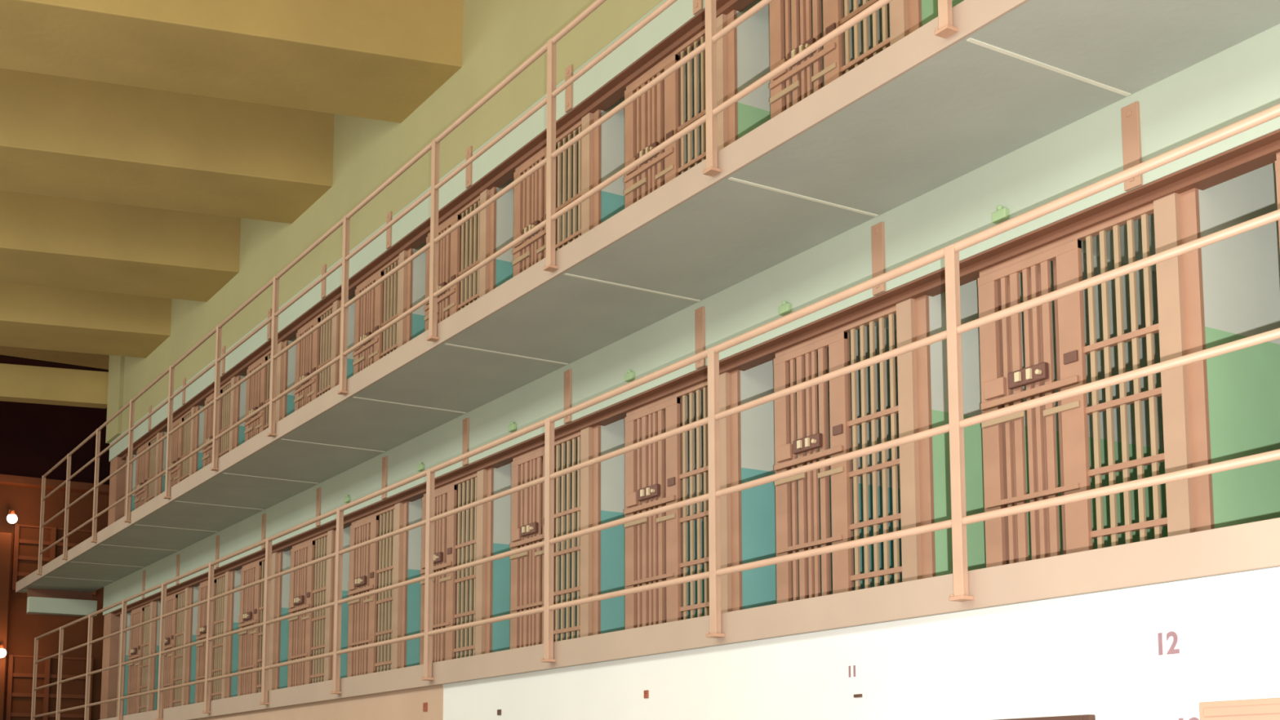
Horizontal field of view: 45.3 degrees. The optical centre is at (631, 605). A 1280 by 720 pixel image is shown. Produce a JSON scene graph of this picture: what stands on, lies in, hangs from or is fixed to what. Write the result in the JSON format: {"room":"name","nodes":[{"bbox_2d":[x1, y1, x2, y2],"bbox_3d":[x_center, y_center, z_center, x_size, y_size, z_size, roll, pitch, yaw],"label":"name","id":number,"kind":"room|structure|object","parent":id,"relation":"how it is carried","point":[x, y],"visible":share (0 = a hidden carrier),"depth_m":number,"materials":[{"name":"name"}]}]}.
{"room":"prison interior","nodes":[
{"label":"prison interior","id":0,"kind":"room"},
{"bbox_2d":[0,346,109,372],"bbox_3d":[-3.924,-5.684,15.339,16.000,0.950,32.000,4,-8,-32],"label":"ceiling","id":1,"kind":"structure","parent":0,"point":[82,359],"depth_m":25.07,"materials":[{"name":"paint"}]},
{"bbox_2d":[0,282,171,358],"bbox_3d":[-10.973,-4.212,19.952,9.562,0.890,1.266,2,-7,-18],"label":"ceiling beam","id":2,"kind":"structure","parent":1,"relation":"attached to","point":[32,317],"depth_m":20.63,"materials":[{"name":"paint"}]},
{"bbox_2d":[0,190,240,302],"bbox_3d":[-9.401,-4.519,17.433,9.569,0.890,1.295,2,-7,-18],"label":"ceiling beam","id":3,"kind":"structure","parent":1,"relation":"attached to","point":[46,241],"depth_m":18.02,"materials":[{"name":"concrete"}]},
{"bbox_2d":[0,67,333,223],"bbox_3d":[-7.760,-4.838,14.804,9.548,0.890,1.207,2,-7,-18],"label":"ceiling beam","id":4,"kind":"structure","parent":1,"relation":"attached to","point":[65,137],"depth_m":15.34,"materials":[{"name":"concrete"}]},
{"bbox_2d":[0,0,462,123],"bbox_3d":[-6.170,-5.149,12.255,9.566,0.890,1.285,2,-7,-18],"label":"ceiling beam","id":5,"kind":"structure","parent":1,"relation":"attached to","point":[377,60],"depth_m":12.93,"materials":[{"name":"concrete"}]},
{"bbox_2d":[0,400,110,719],"bbox_3d":[-12.398,-0.254,28.469,16.000,10.360,0.200,4,-8,-32],"label":"wall","id":6,"kind":"structure","parent":0,"point":[34,437],"depth_m":29.35,"materials":[{"name":"brown paint"}]},
{"bbox_2d":[6,509,17,523],"bbox_3d":[-11.578,-1.657,28.640,0.185,0.275,0.363,4,-8,-32],"label":"wall lamp","id":7,"kind":"object","parent":6,"relation":"attached to","point":[11,517],"visible":1,"depth_m":28.51,"materials":[{"name":"beige glass"}]},
{"bbox_2d":[4,654,93,719],"bbox_3d":[-10.982,1.695,28.936,1.520,1.480,0.100,4,-8,-32],"label":"grid","id":8,"kind":"object","parent":6,"relation":"attached to","point":[20,668],"visible":0.83,"depth_m":28.91,"materials":[{"name":"brown paint"}]},
{"bbox_2d":[10,524,98,595],"bbox_3d":[-10.985,-0.872,29.247,1.520,1.250,0.100,4,-8,-32],"label":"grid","id":9,"kind":"object","parent":6,"relation":"attached to","point":[26,537],"visible":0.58,"depth_m":29.09,"materials":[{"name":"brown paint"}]},
{"bbox_2d":[0,474,109,495],"bbox_3d":[-12.298,-2.400,28.466,15.700,0.140,0.349,4,-8,-32],"label":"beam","id":10,"kind":"structure","parent":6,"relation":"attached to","point":[6,480],"depth_m":29.09,"materials":[{"name":"brown wood"}]},
{"bbox_2d":[99,457,126,719],"bbox_3d":[-6.691,-0.083,23.738,2.730,4.151,0.440,4,-8,-32],"label":"wall","id":11,"kind":"structure","parent":0,"point":[117,482],"depth_m":22.90,"materials":[{"name":"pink paint"}]},
{"bbox_2d":[123,454,136,715],"bbox_3d":[-5.963,-0.443,22.497,2.795,4.566,1.546,4,-8,-32],"label":"wall","id":12,"kind":"structure","parent":0,"point":[128,620],"depth_m":22.43,"materials":[{"name":"grey concrete"}]},
{"bbox_2d":[154,431,167,710],"bbox_3d":[-5.068,-0.617,21.063,2.795,4.566,1.546,4,-8,-32],"label":"wall","id":13,"kind":"structure","parent":0,"point":[159,602],"depth_m":20.99,"materials":[{"name":"grey concrete"}]},
{"bbox_2d":[189,404,204,704],"bbox_3d":[-4.173,-0.791,19.628,2.795,4.566,1.546,4,-8,-32],"label":"wall","id":14,"kind":"structure","parent":0,"point":[193,653],"depth_m":19.56,"materials":[{"name":"grey concrete"}]},
{"bbox_2d":[231,373,246,697],"bbox_3d":[-3.278,-0.966,18.194,2.795,4.565,1.546,4,-8,-32],"label":"wall","id":15,"kind":"structure","parent":0,"point":[237,573],"depth_m":18.13,"materials":[{"name":"grey concrete"}]},
{"bbox_2d":[279,311,332,688],"bbox_3d":[-2.382,-1.141,16.759,2.795,4.566,1.546,4,-8,-32],"label":"wall","id":16,"kind":"structure","parent":0,"point":[283,670],"depth_m":16.71,"materials":[{"name":"paint"}]},
{"bbox_2d":[192,684,443,719],"bbox_3d":[-4.708,2.409,16.632,0.980,2.213,14.630,4,-8,-32],"label":"wall","id":17,"kind":"structure","parent":0,"point":[402,704],"depth_m":11.41,"materials":[{"name":"beige paint"}]},
{"bbox_2d":[100,517,1279,719],"bbox_3d":[-2.186,0.774,12.972,1.322,0.154,25.900,4,-8,-32],"label":"walkway","id":18,"kind":"object","parent":17,"relation":"on","point":[1255,545],"visible":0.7,"depth_m":6.60,"materials":[{"name":"brown paint"}]},
{"bbox_2d":[31,103,1279,719],"bbox_3d":[-2.418,-0.021,12.120,0.062,1.460,23.344,4,-8,-32],"label":"gallery railing","id":19,"kind":"object","parent":18,"relation":"attached to","point":[953,331],"visible":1,"depth_m":7.51,"materials":[{"name":"metal"}]},
{"bbox_2d":[340,266,397,678],"bbox_3d":[-1.487,-1.315,15.324,2.795,4.566,1.546,4,-8,-32],"label":"wall","id":20,"kind":"structure","parent":0,"point":[346,534],"depth_m":15.32,"materials":[{"name":"grey concrete"}]},
{"bbox_2d":[405,204,478,666],"bbox_3d":[-0.592,-1.490,13.890,2.795,4.565,1.546,4,-8,-32],"label":"wall","id":21,"kind":"structure","parent":0,"point":[415,535],"depth_m":13.89,"materials":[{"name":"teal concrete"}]},
{"bbox_2d":[492,131,578,652],"bbox_3d":[0.303,-1.664,12.455,2.795,4.566,1.546,4,-8,-32],"label":"wall","id":22,"kind":"structure","parent":0,"point":[502,475],"depth_m":12.50,"materials":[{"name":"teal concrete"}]},
{"bbox_2d":[600,42,709,633],"bbox_3d":[1.198,-1.839,11.020,2.795,4.566,1.546,4,-8,-32],"label":"wall","id":23,"kind":"structure","parent":0,"point":[612,435],"depth_m":11.06,"materials":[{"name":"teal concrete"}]},
{"bbox_2d":[102,0,1279,615],"bbox_3d":[-0.298,-1.135,13.594,2.900,8.510,24.570,4,-8,-32],"label":"wall","id":24,"kind":"structure","parent":0,"point":[1242,81],"depth_m":11.77,"materials":[{"name":"white paint"}]},
{"bbox_2d":[0,363,108,408],"bbox_3d":[-12.477,-3.504,22.295,9.318,0.510,0.312,2,-7,-18],"label":"ceiling beam","id":25,"kind":"structure","parent":24,"relation":"attached to","point":[18,383],"depth_m":23.37,"materials":[{"name":"concrete"}]},
{"bbox_2d":[105,355,124,443],"bbox_3d":[-7.821,-3.378,23.262,0.060,1.719,0.750,4,-8,-32],"label":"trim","id":26,"kind":"structure","parent":24,"relation":"attached to","point":[116,363],"depth_m":23.12,"materials":[{"name":"paint"}]},
{"bbox_2d":[175,554,179,584],"bbox_3d":[-5.839,-0.470,19.729,0.022,0.384,0.090,4,-8,-32],"label":"strap","id":27,"kind":"object","parent":24,"relation":"attached to","point":[178,555],"visible":0.82,"depth_m":19.71,"materials":[{"name":"beige paint"}]},
{"bbox_2d":[214,535,219,568],"bbox_3d":[-4.944,-0.645,18.294,0.022,0.384,0.090,4,-8,-32],"label":"strap","id":28,"kind":"object","parent":24,"relation":"attached to","point":[217,542],"visible":0.89,"depth_m":18.27,"materials":[{"name":"beige paint"}]},
{"bbox_2d":[221,346,225,374],"bbox_3d":[-4.946,-2.971,18.575,0.022,0.339,0.090,4,-8,-32],"label":"strap","id":29,"kind":"object","parent":24,"relation":"attached to","point":[223,363],"visible":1,"depth_m":18.55,"materials":[{"name":"beige paint"}]},
{"bbox_2d":[261,513,266,549],"bbox_3d":[-4.049,-0.819,16.859,0.022,0.384,0.090,4,-8,-32],"label":"strap","id":30,"kind":"object","parent":24,"relation":"attached to","point":[264,516],"visible":0.81,"depth_m":16.84,"materials":[{"name":"beige paint"}]},
{"bbox_2d":[266,308,271,340],"bbox_3d":[-4.051,-3.145,17.141,0.022,0.339,0.090,4,-8,-32],"label":"strap","id":31,"kind":"object","parent":24,"relation":"attached to","point":[269,311],"visible":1,"depth_m":17.12,"materials":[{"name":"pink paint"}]},
{"bbox_2d":[315,487,320,526],"bbox_3d":[-3.154,-0.994,15.425,0.022,0.384,0.090,4,-8,-32],"label":"strap","id":32,"kind":"object","parent":24,"relation":"attached to","point":[318,490],"visible":0.8,"depth_m":15.41,"materials":[{"name":"beige paint"}]},
{"bbox_2d":[320,264,326,298],"bbox_3d":[-3.156,-3.320,15.706,0.022,0.339,0.090,4,-8,-32],"label":"strap","id":33,"kind":"object","parent":24,"relation":"attached to","point":[324,267],"visible":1,"depth_m":15.69,"materials":[{"name":"beige paint"}]},
{"bbox_2d":[381,456,387,499],"bbox_3d":[-2.258,-1.168,13.990,0.022,0.384,0.090,4,-8,-32],"label":"strap","id":34,"kind":"object","parent":24,"relation":"attached to","point":[384,460],"visible":0.86,"depth_m":13.97,"materials":[{"name":"beige paint"}]},
{"bbox_2d":[386,210,391,248],"bbox_3d":[-2.261,-3.494,14.271,0.022,0.339,0.090,4,-8,-32],"label":"strap","id":35,"kind":"object","parent":24,"relation":"attached to","point":[388,232],"visible":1,"depth_m":14.25,"materials":[{"name":"beige paint"}]},
{"bbox_2d":[116,0,755,460],"bbox_3d":[-1.333,-3.459,12.947,0.166,0.050,24.090,4,-8,-32],"label":"trim","id":36,"kind":"structure","parent":24,"relation":"attached to","point":[612,91],"depth_m":12.59,"materials":[{"name":"brown paint"}]},
{"bbox_2d":[462,417,469,466],"bbox_3d":[-1.363,-1.343,12.555,0.022,0.384,0.090,4,-8,-32],"label":"strap","id":37,"kind":"object","parent":24,"relation":"attached to","point":[465,421],"visible":0.84,"depth_m":12.54,"materials":[{"name":"beige paint"}]},
{"bbox_2d":[465,146,472,188],"bbox_3d":[-1.366,-3.669,12.837,0.022,0.339,0.090,4,-8,-32],"label":"strap","id":38,"kind":"object","parent":24,"relation":"attached to","point":[468,151],"visible":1,"depth_m":12.82,"materials":[{"name":"beige paint"}]},
{"bbox_2d":[124,0,921,515],"bbox_3d":[-2.049,-2.417,14.122,0.145,1.735,20.597,4,-8,-32],"label":"wall pier","id":39,"kind":"object","parent":24,"relation":"attached to","point":[905,15],"visible":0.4,"depth_m":11.37,"materials":[{"name":"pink paint"}]},
{"bbox_2d":[133,435,156,509],"bbox_3d":[-6.910,-1.483,21.813,0.140,1.731,1.085,4,-8,-32],"label":"gate","id":40,"kind":"object","parent":39,"relation":"attached to","point":[145,464],"visible":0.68,"depth_m":21.84,"materials":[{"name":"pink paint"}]},
{"bbox_2d":[148,438,156,501],"bbox_3d":[-6.735,-1.522,21.562,0.020,1.715,0.346,4,-8,-32],"label":"grille","id":41,"kind":"object","parent":40,"relation":"attached to","point":[152,452],"depth_m":21.65,"materials":[{"name":"metal"}]},
{"bbox_2d":[170,409,191,487],"bbox_3d":[-6.015,-1.658,20.379,0.140,1.731,1.085,4,-8,-32],"label":"gate","id":42,"kind":"object","parent":39,"relation":"attached to","point":[180,446],"visible":0.46,"depth_m":20.35,"materials":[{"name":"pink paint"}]},
{"bbox_2d":[182,413,191,479],"bbox_3d":[-5.840,-1.696,20.127,0.020,1.715,0.346,4,-8,-32],"label":"grille","id":43,"kind":"object","parent":42,"relation":"attached to","point":[186,428],"depth_m":20.21,"materials":[{"name":"metal"}]},
{"bbox_2d":[201,380,231,467],"bbox_3d":[-5.120,-1.832,18.944,0.140,1.731,1.085,4,-8,-32],"label":"gate","id":44,"kind":"object","parent":39,"relation":"attached to","point":[224,402],"visible":0.47,"depth_m":18.93,"materials":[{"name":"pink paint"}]},
{"bbox_2d":[220,384,231,457],"bbox_3d":[-4.945,-1.871,18.693,0.020,1.715,0.346,4,-8,-32],"label":"grille","id":45,"kind":"object","parent":44,"relation":"attached to","point":[224,407],"depth_m":18.77,"materials":[{"name":"metal"}]},
{"bbox_2d":[244,350,277,441],"bbox_3d":[-4.225,-2.007,17.509,0.140,1.731,1.085,4,-8,-32],"label":"gate","id":46,"kind":"object","parent":39,"relation":"attached to","point":[258,386],"visible":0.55,"depth_m":17.64,"materials":[{"name":"metal"}]},
{"bbox_2d":[266,353,277,428],"bbox_3d":[-4.049,-2.046,17.258,0.020,1.715,0.346,4,-8,-32],"label":"grille","id":47,"kind":"object","parent":46,"relation":"attached to","point":[268,355],"depth_m":17.42,"materials":[{"name":"metal"}]},
{"bbox_2d":[293,304,333,411],"bbox_3d":[-3.329,-2.181,16.075,0.140,1.731,1.085,4,-8,-32],"label":"gate","id":48,"kind":"object","parent":39,"relation":"attached to","point":[311,351],"visible":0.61,"depth_m":16.11,"materials":[{"name":"metal"}]},
{"bbox_2d":[319,308,333,395],"bbox_3d":[-3.154,-2.220,15.823,0.020,1.715,0.346,4,-8,-32],"label":"grille","id":49,"kind":"object","parent":48,"relation":"attached to","point":[326,386],"depth_m":15.89,"materials":[{"name":"beige metal"}]},
{"bbox_2d":[352,255,399,374],"bbox_3d":[-2.434,-2.356,14.640,0.140,1.731,1.085,4,-8,-32],"label":"gate","id":50,"kind":"object","parent":39,"relation":"attached to","point":[371,309],"visible":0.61,"depth_m":14.68,"materials":[{"name":"metal"}]},
{"bbox_2d":[382,259,399,356],"bbox_3d":[-2.259,-2.395,14.389,0.020,1.715,0.346,4,-8,-32],"label":"grille","id":51,"kind":"object","parent":50,"relation":"attached to","point":[390,299],"depth_m":14.45,"materials":[{"name":"metal"}]},
{"bbox_2d":[424,195,479,330],"bbox_3d":[-1.539,-2.530,13.206,0.140,1.731,1.085,4,-8,-32],"label":"gate","id":52,"kind":"object","parent":39,"relation":"attached to","point":[451,257],"visible":0.43,"depth_m":13.19,"materials":[{"name":"metal"}]},
{"bbox_2d":[460,200,479,309],"bbox_3d":[-1.364,-2.569,12.954,0.020,1.715,0.346,4,-8,-32],"label":"grille","id":53,"kind":"object","parent":52,"relation":"attached to","point":[474,203],"depth_m":13.01,"materials":[{"name":"metal"}]},
{"bbox_2d":[511,120,581,276],"bbox_3d":[-0.644,-2.705,11.771,0.140,1.731,1.085,4,-8,-32],"label":"gate","id":54,"kind":"object","parent":39,"relation":"attached to","point":[529,195],"visible":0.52,"depth_m":11.90,"materials":[{"name":"metal"}]},
{"bbox_2d":[557,126,581,249],"bbox_3d":[-0.469,-2.744,11.520,0.020,1.715,0.346,4,-8,-32],"label":"grille","id":55,"kind":"object","parent":54,"relation":"attached to","point":[573,131],"depth_m":11.56,"materials":[{"name":"beige metal"}]},
{"bbox_2d":[623,28,706,208],"bbox_3d":[0.252,-2.880,10.336,0.140,1.731,1.085,4,-8,-32],"label":"gate","id":56,"kind":"object","parent":39,"relation":"attached to","point":[658,114],"visible":0.54,"depth_m":10.43,"materials":[{"name":"metal"}]},
{"bbox_2d":[680,35,706,173],"bbox_3d":[0.427,-2.918,10.085,0.020,1.715,0.346,4,-8,-32],"label":"grille","id":57,"kind":"object","parent":56,"relation":"attached to","point":[693,42],"depth_m":10.16,"materials":[{"name":"beige metal"}]},
{"bbox_2d":[768,0,890,119],"bbox_3d":[1.147,-3.054,8.902,0.140,1.731,1.085,4,-8,-32],"label":"gate","id":58,"kind":"object","parent":39,"relation":"attached to","point":[780,86],"visible":0.44,"depth_m":9.05,"materials":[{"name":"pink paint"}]},
{"bbox_2d":[844,0,888,72],"bbox_3d":[1.322,-3.093,8.650,0.020,1.715,0.346,4,-8,-32],"label":"grille","id":59,"kind":"object","parent":58,"relation":"attached to","point":[877,47],"depth_m":8.67,"materials":[{"name":"beige metal"}]},
{"bbox_2d":[563,368,571,423],"bbox_3d":[-0.468,-1.517,11.121,0.022,0.384,0.090,4,-8,-32],"label":"strap","id":60,"kind":"object","parent":24,"relation":"attached to","point":[567,374],"visible":0.83,"depth_m":11.11,"materials":[{"name":"beige paint"}]},
{"bbox_2d":[564,64,573,112],"bbox_3d":[-0.470,-3.843,11.402,0.022,0.339,0.090,4,-8,-32],"label":"strap","id":61,"kind":"object","parent":24,"relation":"attached to","point":[569,70],"visible":1,"depth_m":11.38,"materials":[{"name":"beige paint"}]},
{"bbox_2d":[624,369,634,382],"bbox_3d":[-0.017,-1.560,10.384,0.032,0.072,0.090,4,-8,-32],"label":"wall fixture","id":62,"kind":"object","parent":24,"relation":"attached to","point":[629,376],"visible":1,"depth_m":10.37,"materials":[{"name":"green paint"}]},
{"bbox_2d":[15,0,1279,617],"bbox_3d":[-2.188,-1.378,13.232,1.322,0.550,25.900,4,-8,-32],"label":"walkway","id":63,"kind":"object","parent":24,"relation":"attached to","point":[926,111],"visible":0.98,"depth_m":8.30,"materials":[{"name":"brown paint"}]},
{"bbox_2d":[36,0,958,574],"bbox_3d":[-2.421,-2.369,12.404,0.062,1.460,23.344,4,-8,-32],"label":"gallery railing","id":64,"kind":"object","parent":63,"relation":"attached to","point":[945,29],"visible":1,"depth_m":10.68,"materials":[{"name":"metal"}]},
{"bbox_2d":[115,187,1214,716],"bbox_3d":[-2.047,-0.069,13.838,0.145,1.735,20.597,4,-8,-32],"label":"wall pier","id":65,"kind":"object","parent":24,"relation":"attached to","point":[1180,286],"visible":0.59,"depth_m":8.13,"materials":[{"name":"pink paint"}]},
{"bbox_2d":[126,602,150,715],"bbox_3d":[-6.908,0.865,21.529,0.140,1.731,1.085,4,-8,-32],"label":"gate","id":66,"kind":"object","parent":65,"relation":"attached to","point":[139,636],"visible":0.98,"depth_m":21.54,"materials":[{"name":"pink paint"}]},
{"bbox_2d":[140,605,150,712],"bbox_3d":[-6.732,0.826,21.278,0.020,1.715,0.346,4,-8,-32],"label":"grille","id":67,"kind":"object","parent":66,"relation":"attached to","point":[144,629],"depth_m":21.35,"materials":[{"name":"beige metal"}]},
{"bbox_2d":[162,588,185,708],"bbox_3d":[-6.013,0.691,20.095,0.140,1.731,1.085,4,-8,-32],"label":"gate","id":68,"kind":"object","parent":65,"relation":"attached to","point":[174,628],"visible":0.7,"depth_m":20.04,"materials":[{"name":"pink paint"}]},
{"bbox_2d":[173,591,185,706],"bbox_3d":[-5.837,0.652,19.843,0.020,1.715,0.346,4,-8,-32],"label":"grille","id":69,"kind":"object","parent":68,"relation":"attached to","point":[180,597],"depth_m":19.91,"materials":[{"name":"beige metal"}]},
{"bbox_2d":[195,573,225,702],"bbox_3d":[-5.117,0.516,18.660,0.140,1.731,1.085,4,-8,-32],"label":"gate","id":70,"kind":"object","parent":65,"relation":"attached to","point":[219,580],"visible":0.5,"depth_m":18.62,"materials":[{"name":"brown metal"}]},
{"bbox_2d":[213,575,225,700],"bbox_3d":[-4.942,0.477,18.409,0.020,1.715,0.346,4,-8,-32],"label":"grille","id":71,"kind":"object","parent":70,"relation":"attached to","point":[218,615],"depth_m":18.46,"materials":[{"name":"beige metal"}]},
{"bbox_2d":[237,556,271,696],"bbox_3d":[-4.222,0.342,17.225,0.140,1.731,1.085,4,-8,-32],"label":"gate","id":72,"kind":"object","parent":65,"relation":"attached to","point":[251,598],"visible":0.55,"depth_m":17.32,"materials":[{"name":"brown metal"}]},
{"bbox_2d":[258,560,271,692],"bbox_3d":[-4.047,0.303,16.974,0.020,1.715,0.346,4,-8,-32],"label":"grille","id":73,"kind":"object","parent":72,"relation":"attached to","point":[261,586],"depth_m":17.12,"materials":[{"name":"beige metal"}]},
{"bbox_2d":[287,532,327,687],"bbox_3d":[-3.327,0.167,15.791,0.140,1.731,1.085,4,-8,-32],"label":"gate","id":74,"kind":"object","parent":65,"relation":"attached to","point":[306,587],"visible":0.66,"depth_m":15.80,"materials":[{"name":"metal"}]},
{"bbox_2d":[311,535,327,683],"bbox_3d":[-3.152,0.128,15.539,0.020,1.715,0.346,4,-8,-32],"label":"grille","id":75,"kind":"object","parent":74,"relation":"attached to","point":[319,644],"depth_m":15.58,"materials":[{"name":"beige metal"}]},
{"bbox_2d":[346,505,395,677],"bbox_3d":[-2.432,-0.008,14.356,0.140,1.731,1.085,4,-8,-32],"label":"gate","id":76,"kind":"object","parent":65,"relation":"attached to","point":[367,563],"visible":0.66,"depth_m":14.36,"materials":[{"name":"metal"}]},
{"bbox_2d":[377,509,394,671],"bbox_3d":[-2.256,-0.046,14.105,0.020,1.715,0.346,4,-8,-32],"label":"grille","id":77,"kind":"object","parent":76,"relation":"attached to","point":[385,567],"depth_m":14.12,"materials":[{"name":"beige metal"}]},
{"bbox_2d":[419,472,476,664],"bbox_3d":[-1.536,-0.182,12.922,0.140,1.731,1.085,4,-8,-32],"label":"gate","id":78,"kind":"object","parent":65,"relation":"attached to","point":[447,545],"visible":0.56,"depth_m":12.88,"materials":[{"name":"metal"}]},
{"bbox_2d":[456,476,476,658],"bbox_3d":[-1.361,-0.221,12.670,0.020,1.715,0.346,4,-8,-32],"label":"grille","id":79,"kind":"object","parent":78,"relation":"attached to","point":[466,479],"depth_m":12.68,"materials":[{"name":"beige metal"}]},
{"bbox_2d":[509,431,580,648],"bbox_3d":[-0.641,-0.357,11.487,0.140,1.731,1.085,4,-8,-32],"label":"gate","id":80,"kind":"object","parent":65,"relation":"attached to","point":[527,505],"visible":0.57,"depth_m":11.58,"materials":[{"name":"metal"}]},
{"bbox_2d":[555,436,580,641],"bbox_3d":[-0.466,-0.395,11.235,0.020,1.715,0.346,4,-8,-32],"label":"grille","id":81,"kind":"object","parent":80,"relation":"attached to","point":[567,440],"depth_m":11.24,"materials":[{"name":"beige metal"}]},
{"bbox_2d":[623,380,709,629],"bbox_3d":[0.254,-0.531,10.052,0.140,1.731,1.085,4,-8,-32],"label":"gate","id":82,"kind":"object","parent":65,"relation":"attached to","point":[656,473],"visible":0.7,"depth_m":10.12,"materials":[{"name":"metal"}]},
{"bbox_2d":[682,386,709,619],"bbox_3d":[0.429,-0.570,9.801,0.020,1.715,0.346,4,-8,-32],"label":"grille","id":83,"kind":"object","parent":82,"relation":"attached to","point":[690,391],"depth_m":9.83,"materials":[{"name":"beige metal"}]},
{"bbox_2d":[773,305,902,603],"bbox_3d":[1.149,-0.706,8.618,0.140,1.731,1.085,4,-8,-32],"label":"gate","id":84,"kind":"object","parent":65,"relation":"attached to","point":[787,446],"visible":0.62,"depth_m":8.67,"materials":[{"name":"metal"}]},
{"bbox_2d":[850,313,900,590],"bbox_3d":[1.325,-0.744,8.366,0.020,1.715,0.346,4,-8,-32],"label":"grille","id":85,"kind":"object","parent":84,"relation":"attached to","point":[860,324],"depth_m":8.37,"materials":[{"name":"metal"}]},
{"bbox_2d":[977,202,1167,567],"bbox_3d":[2.045,-0.880,7.183,0.140,1.731,1.085,4,-8,-32],"label":"gate","id":86,"kind":"object","parent":65,"relation":"attached to","point":[1003,378],"visible":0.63,"depth_m":7.23,"materials":[{"name":"metal"}]},
{"bbox_2d":[1085,213,1161,548],"bbox_3d":[2.220,-0.919,6.932,0.020,1.715,0.346,4,-8,-32],"label":"grille","id":87,"kind":"object","parent":86,"relation":"attached to","point":[1114,224],"depth_m":6.93,"materials":[{"name":"beige metal"}]},
{"bbox_2d":[1274,151,1279,248],"bbox_3d":[2.940,-1.055,5.748,0.140,1.731,1.085,4,-8,-32],"label":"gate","id":88,"kind":"object","parent":65,"relation":"attached to","point":[1277,162],"visible":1,"depth_m":6.27,"materials":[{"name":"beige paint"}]},
{"bbox_2d":[693,0,702,14],"bbox_3d":[0.425,-4.018,9.967,0.022,0.339,0.090,4,-8,-32],"label":"strap","id":89,"kind":"object","parent":24,"relation":"attached to","point":[697,4],"visible":1,"depth_m":9.94,"materials":[{"name":"beige paint"}]},
{"bbox_2d":[694,306,705,368],"bbox_3d":[0.427,-1.692,9.686,0.022,0.384,0.090,4,-8,-32],"label":"strap","id":90,"kind":"object","parent":24,"relation":"attached to","point":[700,329],"visible":0.83,"depth_m":9.67,"materials":[{"name":"beige paint"}]},
{"bbox_2d":[777,301,791,315],"bbox_3d":[0.889,-1.736,8.933,0.032,0.072,0.090,4,-8,-32],"label":"wall fixture","id":91,"kind":"object","parent":24,"relation":"attached to","point":[785,308],"visible":1,"depth_m":8.92,"materials":[{"name":"green paint"}]},
{"bbox_2d":[871,221,885,295],"bbox_3d":[1.323,-1.867,8.252,0.022,0.384,0.090,4,-8,-32],"label":"strap","id":92,"kind":"object","parent":24,"relation":"attached to","point":[877,239],"visible":0.8,"depth_m":8.24,"materials":[{"name":"beige paint"}]},
{"bbox_2d":[991,205,1008,223],"bbox_3d":[1.794,-1.913,7.481,0.032,0.072,0.090,4,-8,-32],"label":"wall fixture","id":93,"kind":"object","parent":24,"relation":"attached to","point":[1002,214],"visible":1,"depth_m":7.47,"materials":[{"name":"green paint"}]},
{"bbox_2d":[1120,101,1142,191],"bbox_3d":[2.218,-2.041,6.817,0.022,0.384,0.090,4,-8,-32],"label":"strap","id":94,"kind":"object","parent":24,"relation":"attached to","point":[1131,123],"visible":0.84,"depth_m":6.81,"materials":[{"name":"beige paint"}]},
{"bbox_2d":[736,0,902,608],"bbox_3d":[2.094,-2.013,9.586,2.795,4.566,1.546,4,-8,-32],"label":"wall","id":95,"kind":"structure","parent":0,"point":[757,423],"depth_m":9.80,"materials":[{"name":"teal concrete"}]},
{"bbox_2d":[443,566,1279,719],"bbox_3d":[1.837,1.133,6.148,0.974,2.213,10.220,4,-8,-32],"label":"wall","id":96,"kind":"structure","parent":0,"point":[1096,654],"depth_m":6.12,"materials":[{"name":"white paint"}]},
{"bbox_2d":[996,714,1095,719],"bbox_3d":[1.509,0.781,5.761,0.030,0.720,0.600,4,-8,-32],"label":"framed picture","id":97,"kind":"object","parent":96,"relation":"attached to","point":[1087,717],"visible":1,"depth_m":5.65,"materials":[{"name":"brown wood"}]},
{"bbox_2d":[1157,631,1179,655],"bbox_3d":[1.855,0.129,5.305,0.002,0.079,0.086,4,-8,-32],"label":"number","id":98,"kind":"object","parent":96,"relation":"attached to","point":[1171,651],"visible":1,"depth_m":5.30,"materials":[{"name":"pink paint"}]},
{"bbox_2d":[1199,697,1279,719],"bbox_3d":[2.202,0.864,4.619,0.036,1.200,1.100,4,-8,-32],"label":"board","id":99,"kind":"object","parent":96,"relation":"attached to","point":[1268,708],"visible":1,"depth_m":5.00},
{"bbox_2d":[921,0,1168,576],"bbox_3d":[2.989,-2.188,8.151,2.795,4.566,1.546,4,-8,-32],"label":"wall","id":100,"kind":"structure","parent":0,"point":[969,299],"depth_m":8.47,"materials":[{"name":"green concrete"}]},
{"bbox_2d":[1198,162,1279,528],"bbox_3d":[3.885,-1.188,6.575,2.795,2.200,1.546,4,-8,-32],"label":"wall","id":101,"kind":"structure","parent":0,"point":[1241,273],"depth_m":6.73,"materials":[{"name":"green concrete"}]},
{"bbox_3d":[-4.178,3.386,14.670,16.000,0.200,33.000,4,-8,-32],"label":"floor","id":102,"kind":"structure","parent":0,"visible":0},
{"bbox_2d":[0,532,12,719],"bbox_3d":[-11.776,1.772,28.325,0.320,6.300,0.280,4,-8,-32],"label":"column","id":103,"kind":"structure","parent":102,"relation":"on","point":[6,539],"depth_m":28.48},
{"bbox_3d":[4.780,-1.363,5.140,2.795,2.200,1.546,4,-8,-32],"label":"wall","id":104,"kind":"structure","parent":0,"visible":0},
{"bbox_2d":[110,128,1279,616],"bbox_3d":[-1.330,-1.111,12.663,0.166,0.050,24.090,4,-8,-32],"label":"trim","id":105,"kind":"structure","parent":104,"relation":"attached to","point":[1260,152],"depth_m":8.38,"materials":[{"name":"brown paint"}]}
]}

